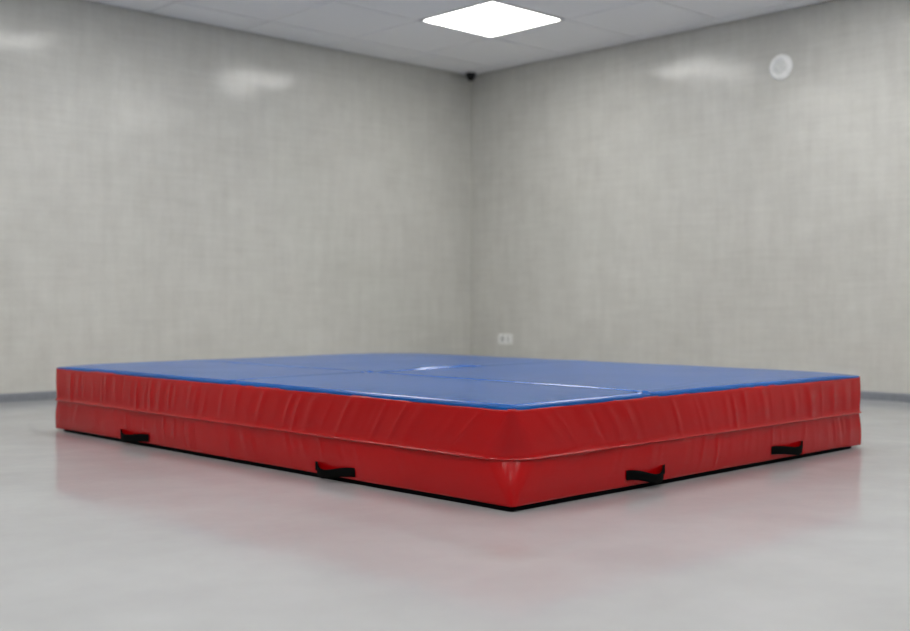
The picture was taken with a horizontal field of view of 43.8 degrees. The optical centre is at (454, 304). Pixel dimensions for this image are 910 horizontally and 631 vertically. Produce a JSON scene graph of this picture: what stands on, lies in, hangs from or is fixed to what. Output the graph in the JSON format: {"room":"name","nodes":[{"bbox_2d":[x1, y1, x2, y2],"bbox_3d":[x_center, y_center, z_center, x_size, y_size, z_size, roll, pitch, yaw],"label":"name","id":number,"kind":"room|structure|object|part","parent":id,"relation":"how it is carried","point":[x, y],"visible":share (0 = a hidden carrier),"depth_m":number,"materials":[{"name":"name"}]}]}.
{"room":"sports hall","nodes":[
{"label":"sports hall","id":0,"kind":"room"},
{"bbox_2d":[0,0,470,393],"bbox_3d":[-3.373,-0.694,6.631,9.600,2.610,0.120,0,0,-44],"label":"wall","id":1,"kind":"structure","parent":0,"point":[172,189],"depth_m":8.10,"materials":[{"name":"grey paint"}]},
{"bbox_2d":[0,391,55,401],"bbox_3d":[-3.327,0.585,6.583,9.600,0.053,0.012,0,0,-44],"label":"baseboard","id":2,"kind":"structure","parent":1,"relation":"attached to","point":[45,395],"depth_m":7.17,"materials":[{"name":"grey plastic"}]},
{"bbox_2d":[470,82,470,355],"bbox_3d":[0.139,-0.695,9.899,0.007,2.508,0.007,0,0,-44],"label":"trim","id":3,"kind":"structure","parent":1,"relation":"attached to","point":[470,82],"depth_m":9.90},
{"bbox_2d":[0,399,909,630],"bbox_3d":[-0.015,0.661,3.117,9.840,0.100,9.840,0,0,-44],"label":"floor","id":4,"kind":"structure","parent":0,"point":[97,534],"depth_m":2.78,"materials":[{"name":"grey concrete"}]},
{"bbox_2d":[55,353,861,511],"bbox_3d":[-0.100,0.447,5.157,2.252,0.329,3.084,0,0,-44],"label":"mat","id":5,"kind":"object","parent":4,"relation":"on","point":[510,434],"visible":1,"depth_m":4.09,"materials":[{"name":"red plastic"}]},
{"bbox_3d":[-1.405,0.575,4.909,0.032,0.046,0.248,0,0,-44],"label":"carry handle","id":6,"kind":"part","parent":5,"relation":"part of","materials":[{"name":"black fabric"}]},
{"bbox_3d":[-0.426,0.578,3.900,0.032,0.048,0.220,0,0,-44],"label":"carry handle","id":7,"kind":"part","parent":5,"relation":"part of","materials":[{"name":"black fabric"}]},
{"bbox_3d":[-0.099,0.535,5.170,2.213,0.139,3.046,0,0,-44],"label":"panel","id":8,"kind":"part","parent":5,"relation":"part of","materials":[{"name":"red plastic"}]},
{"bbox_3d":[-0.100,0.387,5.172,2.223,0.156,3.055,0,0,-44],"label":"panel","id":9,"kind":"part","parent":5,"relation":"part of","materials":[{"name":"red plastic"}]},
{"bbox_3d":[0.646,0.570,3.754,0.214,0.054,0.032,0,0,-44],"label":"carry handle","id":10,"kind":"part","parent":5,"relation":"part of","materials":[{"name":"black fabric"}]},
{"bbox_3d":[1.303,0.563,4.392,0.238,0.046,0.032,0,0,-44],"label":"carry handle","id":11,"kind":"part","parent":5,"relation":"part of","materials":[{"name":"black fabric"}]},
{"bbox_2d":[85,0,832,74],"bbox_3d":[-0.015,-2.049,3.117,9.840,0.100,9.840,0,0,-44],"label":"ceiling","id":12,"kind":"structure","parent":0,"point":[392,30],"depth_m":8.00,"materials":[{"name":"paint"}]},
{"bbox_2d":[465,72,475,80],"bbox_3d":[0.137,-1.964,9.784,0.092,0.069,0.092,0,0,-44],"label":"security camera","id":13,"kind":"object","parent":12,"relation":"attached to","point":[470,76],"visible":1,"depth_m":9.75,"materials":[{"name":"black plastic"}]},
{"bbox_2d":[419,0,564,37],"bbox_3d":[0.258,-2.011,7.956,0.728,0.033,0.728,0,0,-44],"label":"recessed light","id":14,"kind":"object","parent":12,"relation":"in","point":[490,18],"visible":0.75,"depth_m":7.94,"materials":[{"name":"white paint"}]},
{"bbox_2d":[471,0,909,393],"bbox_3d":[3.457,-0.694,6.518,0.120,2.610,9.720,0,0,-44],"label":"wall","id":15,"kind":"structure","parent":0,"point":[671,199],"depth_m":8.13,"materials":[{"name":"grey paint"}]},
{"bbox_2d":[499,334,511,343],"bbox_3d":[0.426,0.293,9.597,0.008,0.082,0.150,0,0,-44],"label":"wall outlet","id":16,"kind":"object","parent":15,"relation":"attached to","point":[503,338],"visible":1,"depth_m":9.59,"materials":[{"name":"white plastic"}]},
{"bbox_2d":[769,54,792,79],"bbox_3d":[2.217,-1.617,7.710,0.026,0.176,0.176,0,0,-44],"label":"wall speaker","id":17,"kind":"object","parent":15,"relation":"attached to","point":[781,66],"visible":1,"depth_m":7.70,"materials":[{"name":"white plastic"}]},
{"bbox_2d":[774,60,785,73],"bbox_3d":[2.220,-1.617,7.712,0.017,0.095,0.095,0,0,-44],"label":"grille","id":18,"kind":"object","parent":17,"relation":"attached to","point":[779,65],"depth_m":7.71,"materials":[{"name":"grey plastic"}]},
{"bbox_2d":[861,391,909,401],"bbox_3d":[3.455,0.585,6.425,0.012,0.053,9.588,0,0,-44],"label":"baseboard","id":19,"kind":"structure","parent":15,"relation":"attached to","point":[868,395],"depth_m":7.17,"materials":[{"name":"grey plastic"}]}
]}

